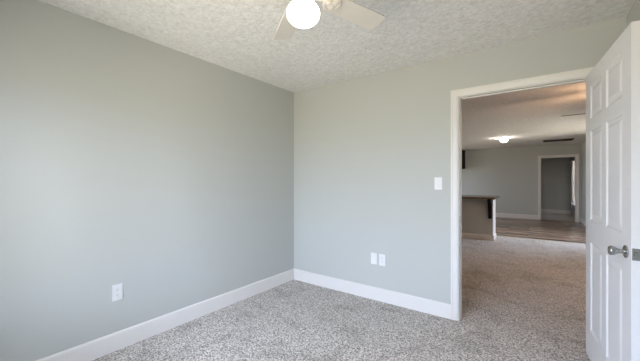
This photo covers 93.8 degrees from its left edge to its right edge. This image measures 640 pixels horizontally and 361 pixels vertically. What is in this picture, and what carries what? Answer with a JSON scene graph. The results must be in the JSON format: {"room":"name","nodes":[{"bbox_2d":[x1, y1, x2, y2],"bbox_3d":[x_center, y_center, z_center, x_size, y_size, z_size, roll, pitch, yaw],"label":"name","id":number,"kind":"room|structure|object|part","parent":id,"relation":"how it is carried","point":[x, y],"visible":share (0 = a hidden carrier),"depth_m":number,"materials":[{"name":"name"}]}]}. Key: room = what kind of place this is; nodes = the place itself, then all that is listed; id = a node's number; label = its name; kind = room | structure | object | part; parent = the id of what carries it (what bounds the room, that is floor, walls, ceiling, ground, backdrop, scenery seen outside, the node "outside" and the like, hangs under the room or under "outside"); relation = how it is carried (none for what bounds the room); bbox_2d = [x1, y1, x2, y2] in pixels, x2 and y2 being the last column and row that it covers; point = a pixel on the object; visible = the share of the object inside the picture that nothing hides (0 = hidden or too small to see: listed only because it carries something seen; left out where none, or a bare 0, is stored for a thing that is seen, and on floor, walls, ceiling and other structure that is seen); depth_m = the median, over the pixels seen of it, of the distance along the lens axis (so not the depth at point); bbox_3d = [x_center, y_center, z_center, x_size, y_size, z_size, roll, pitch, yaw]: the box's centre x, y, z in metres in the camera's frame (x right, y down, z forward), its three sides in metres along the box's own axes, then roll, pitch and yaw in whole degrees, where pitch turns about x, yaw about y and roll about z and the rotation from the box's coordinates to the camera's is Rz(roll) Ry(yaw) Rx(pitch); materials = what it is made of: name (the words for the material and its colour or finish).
{"room":"empty bedroom","nodes":[
{"label":"empty bedroom","id":0,"kind":"room"},
{"bbox_2d":[0,0,293,360],"bbox_3d":[-1.425,0.059,2.548,0.115,2.445,3.515,0,0,36],"label":"wall","id":1,"kind":"structure","parent":0,"point":[166,174],"depth_m":2.30,"materials":[{"name":"paint"}]},
{"bbox_2d":[112,283,122,301],"bbox_3d":[-1.543,0.845,2.282,0.008,0.122,0.070,0,0,36],"label":"electrical outlet","id":2,"kind":"object","parent":1,"relation":"attached to","point":[117,290],"visible":1,"depth_m":2.28,"materials":[{"name":"plastic"}]},
{"bbox_2d":[36,269,293,360],"bbox_3d":[-1.339,1.214,2.556,0.015,0.137,3.400,0,0,36],"label":"baseboard","id":3,"kind":"structure","parent":1,"relation":"attached to","point":[102,346],"depth_m":2.53,"materials":[{"name":"paint"}]},
{"bbox_2d":[39,0,634,149],"bbox_3d":[3.275,-1.213,6.826,7.450,0.100,15.965,0,0,36],"label":"ceiling","id":4,"kind":"structure","parent":0,"point":[234,35],"depth_m":2.44,"materials":[{"name":"white paint"}]},
{"bbox_2d":[274,0,383,39],"bbox_3d":[-0.052,-0.976,1.499,1.029,0.374,1.078,0,0,36],"label":"ceiling fan","id":5,"kind":"object","parent":4,"relation":"hanging from","point":[303,14],"visible":1,"depth_m":1.67,"materials":[{"name":"white"}]},
{"bbox_3d":[-0.197,-0.973,1.865,0.126,0.035,0.390,0,0,-18],"label":"blade","id":6,"kind":"part","parent":5,"relation":"part of","materials":[{"name":"white wood"}]},
{"bbox_3d":[-0.085,-0.852,1.523,0.170,0.125,0.170,0,0,36],"label":"glass globe","id":7,"kind":"part","parent":5,"relation":"part of","materials":[{"name":"white glass"}]},
{"bbox_3d":[0.206,-0.973,1.735,0.390,0.035,0.126,0,0,-36],"label":"blade","id":8,"kind":"part","parent":5,"relation":"part of","materials":[{"name":"white wood"}]},
{"bbox_2d":[500,137,507,142],"bbox_3d":[5.027,-1.122,8.188,0.184,0.136,0.184,0,0,36],"label":"ceiling light","id":9,"kind":"object","parent":4,"relation":"attached to","point":[504,139],"visible":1,"depth_m":8.13,"materials":[{"name":"white glass"}]},
{"bbox_2d":[543,138,574,141],"bbox_3d":[6.867,-1.184,8.643,0.700,0.012,0.500,0,0,36],"label":"ceiling vent","id":10,"kind":"object","parent":4,"relation":"in","point":[568,139],"visible":1,"depth_m":8.65,"materials":[{"name":"black metal"}]},
{"bbox_2d":[92,236,589,360],"bbox_3d":[1.147,1.307,3.944,7.200,0.050,8.570,0,0,36],"label":"floor","id":11,"kind":"structure","parent":0,"point":[523,299],"depth_m":2.70,"materials":[{"name":"carpet"}]},
{"bbox_2d":[462,198,495,234],"bbox_3d":[2.640,0.830,7.687,3.210,0.905,0.660,0,0,36],"label":"half wall","id":12,"kind":"structure","parent":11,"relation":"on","point":[475,220],"depth_m":6.67,"materials":[{"name":"paint"}]},
{"bbox_2d":[462,233,493,240],"bbox_3d":[2.610,1.227,7.292,2.825,0.110,0.015,0,0,36],"label":"baseboard","id":13,"kind":"structure","parent":12,"relation":"attached to","point":[464,235],"depth_m":6.63,"materials":[{"name":"paint"}]},
{"bbox_2d":[462,195,499,198],"bbox_3d":[2.560,0.357,7.610,3.370,0.040,0.960,0,0,36],"label":"countertop","id":14,"kind":"structure","parent":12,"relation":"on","point":[463,196],"depth_m":6.60,"materials":[{"name":"stone"}]},
{"bbox_2d":[487,199,491,218],"bbox_3d":[3.639,0.592,6.428,0.072,0.430,0.200,0,0,36],"label":"corbel","id":15,"kind":"object","parent":12,"relation":"attached to","point":[489,201],"visible":0.9,"depth_m":6.45,"materials":[{"name":"black paint"}]},
{"bbox_3d":[3.865,0.830,6.660,0.020,0.905,0.440,0,0,36],"label":"panel","id":16,"kind":"part","parent":12,"relation":"part of","materials":[{"name":"paint"}]},
{"bbox_2d":[496,235,584,243],"bbox_3d":[5.362,1.280,6.176,3.010,0.008,0.050,0,0,36],"label":"trim","id":17,"kind":"structure","parent":11,"relation":"on","point":[496,235],"depth_m":6.49,"materials":[{"name":"wood"}]},
{"bbox_2d":[294,16,626,320],"bbox_3d":[0.700,0.046,3.246,7.300,2.472,0.115,0,0,36],"label":"wall","id":18,"kind":"structure","parent":0,"point":[369,151],"depth_m":3.12,"materials":[{"name":"paint"}]},
{"bbox_2d":[294,269,450,318],"bbox_3d":[0.442,1.214,3.354,1.925,0.137,0.015,0,0,36],"label":"baseboard","id":19,"kind":"structure","parent":18,"relation":"attached to","point":[441,309],"depth_m":3.20,"materials":[{"name":"paint"}]},
{"bbox_2d":[371,252,376,264],"bbox_3d":[0.583,0.838,3.251,0.070,0.122,0.015,0,0,36],"label":"wall plate","id":20,"kind":"object","parent":18,"relation":"attached to","point":[373,255],"visible":1,"depth_m":3.25,"materials":[{"name":"plastic"}]},
{"bbox_2d":[379,254,384,265],"bbox_3d":[0.663,0.840,3.197,0.070,0.122,0.008,0,0,36],"label":"electrical outlet","id":21,"kind":"object","parent":18,"relation":"attached to","point":[381,256],"visible":1,"depth_m":3.19,"materials":[{"name":"plastic"}]},
{"bbox_2d":[434,177,441,189],"bbox_3d":[1.127,0.020,2.857,0.070,0.118,0.011,0,0,36],"label":"light switch","id":22,"kind":"object","parent":18,"relation":"attached to","point":[437,180],"visible":1,"depth_m":2.86,"materials":[{"name":"plastic"}]},
{"bbox_2d":[451,67,593,320],"bbox_3d":[1.682,0.221,2.531,1.051,2.123,0.151,0,0,36],"label":"door frame","id":23,"kind":"structure","parent":18,"relation":"attached to","point":[579,73],"depth_m":2.76,"materials":[{"name":"paint"}]},
{"bbox_3d":[1.242,0.221,2.769,0.060,2.123,0.018,0,0,36],"label":"casing","id":24,"kind":"part","parent":23,"relation":"part of","materials":[{"name":"paint"}]},
{"bbox_3d":[1.643,-0.811,2.478,1.051,0.060,0.018,0,0,36],"label":"head casing","id":25,"kind":"part","parent":23,"relation":"part of","materials":[{"name":"paint"}]},
{"bbox_2d":[586,20,639,360],"bbox_3d":[1.762,0.247,1.835,0.173,2.041,0.934,0,0,31],"label":"door","id":26,"kind":"structure","parent":18,"relation":"in","point":[613,85],"depth_m":1.69,"materials":[{"name":"paint"}]},
{"bbox_3d":[1.510,0.354,1.529,0.060,0.049,0.049,0,0,31],"label":"knob","id":27,"kind":"part","parent":26,"relation":"part of","materials":[{"name":"silver metal"}]},
{"bbox_3d":[1.525,0.354,1.445,0.030,0.058,0.003,0,0,31],"label":"latch plate","id":28,"kind":"part","parent":26,"relation":"part of","materials":[{"name":"silver metal"}]},
{"bbox_2d":[462,143,581,221],"bbox_3d":[5.898,0.046,11.151,6.400,2.472,0.115,0,0,36],"label":"wall","id":29,"kind":"structure","parent":0,"point":[511,173],"depth_m":10.51,"materials":[{"name":"paint"}]},
{"bbox_2d":[462,150,464,168],"bbox_3d":[4.991,-0.806,11.553,1.160,0.690,0.302,0,0,36],"label":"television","id":30,"kind":"object","parent":29,"relation":"attached to","point":[463,151],"visible":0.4,"depth_m":11.12,"materials":[{"name":"black plastic"}]},
{"bbox_2d":[496,213,537,219],"bbox_3d":[5.292,1.210,11.512,4.995,0.145,0.015,0,0,36],"label":"baseboard","id":31,"kind":"structure","parent":29,"relation":"attached to","point":[504,215],"depth_m":10.37,"materials":[{"name":"paint"}]},
{"bbox_2d":[538,154,578,221],"bbox_3d":[7.770,0.210,9.789,1.047,2.143,0.151,0,0,36],"label":"door frame","id":32,"kind":"structure","parent":29,"relation":"attached to","point":[576,156],"depth_m":9.52,"materials":[{"name":"paint"}]},
{"bbox_3d":[7.339,0.210,10.020,0.078,2.143,0.018,0,0,36],"label":"casing","id":33,"kind":"part","parent":32,"relation":"part of","materials":[{"name":"paint"}]},
{"bbox_3d":[7.731,-0.822,9.735,1.047,0.078,0.018,0,0,36],"label":"head casing","id":34,"kind":"part","parent":32,"relation":"part of","materials":[{"name":"paint"}]},
{"bbox_3d":[8.122,0.210,9.450,0.078,2.143,0.018,0,0,36],"label":"casing","id":35,"kind":"part","parent":32,"relation":"part of","materials":[{"name":"paint"}]},
{"bbox_2d":[496,217,585,243],"bbox_3d":[4.962,1.309,9.185,7.200,0.046,4.395,0,0,36],"label":"floor","id":36,"kind":"structure","parent":0,"point":[554,230],"depth_m":8.00,"materials":[{"name":"brown wood"}]},
{"bbox_2d":[541,157,570,209],"bbox_3d":[8.080,0.046,11.396,2.670,2.472,2.850,0,0,36],"label":"wall","id":37,"kind":"structure","parent":0,"point":[555,172],"depth_m":12.00,"materials":[{"name":"paint"}]},
{"bbox_2d":[541,209,570,213],"bbox_3d":[8.847,1.210,12.450,2.440,0.145,0.015,0,0,36],"label":"baseboard","id":38,"kind":"structure","parent":37,"relation":"attached to","point":[542,210],"depth_m":11.99,"materials":[{"name":"paint"}]},
{"bbox_2d":[541,213,574,221],"bbox_3d":[8.070,1.307,11.332,2.500,0.050,2.735,0,0,36],"label":"floor","id":39,"kind":"structure","parent":0,"point":[544,216],"depth_m":10.62,"materials":[{"name":"wood"}]},
{"bbox_2d":[571,157,574,216],"bbox_3d":[9.079,0.046,10.598,0.115,2.472,2.735,0,0,36],"label":"wall","id":40,"kind":"structure","parent":0,"point":[572,207],"depth_m":11.24,"materials":[{"name":"paint"}]},
{"bbox_2d":[571,157,574,206],"bbox_3d":[9.218,0.007,10.828,0.160,1.800,1.490,0,0,36],"label":"window","id":41,"kind":"structure","parent":40,"relation":"in","point":[572,158],"depth_m":11.20,"materials":[{"name":"glass"}]},
{"bbox_3d":[9.236,-0.003,10.814,0.115,1.630,1.300,0,0,36],"label":"frame","id":42,"kind":"part","parent":41,"relation":"part of","materials":[{"name":"paint"}]},
{"bbox_2d":[582,140,585,220],"bbox_3d":[7.509,0.046,8.339,0.115,2.472,2.535,0,0,36],"label":"wall","id":43,"kind":"structure","parent":0,"point":[584,142],"depth_m":8.82,"materials":[{"name":"paint"}]},
{"bbox_2d":[627,0,639,26],"bbox_3d":[1.174,0.046,0.656,0.115,2.472,3.515,0,0,36],"label":"wall","id":44,"kind":"structure","parent":0,"point":[633,15],"depth_m":1.94,"materials":[{"name":"paint"}]}
]}

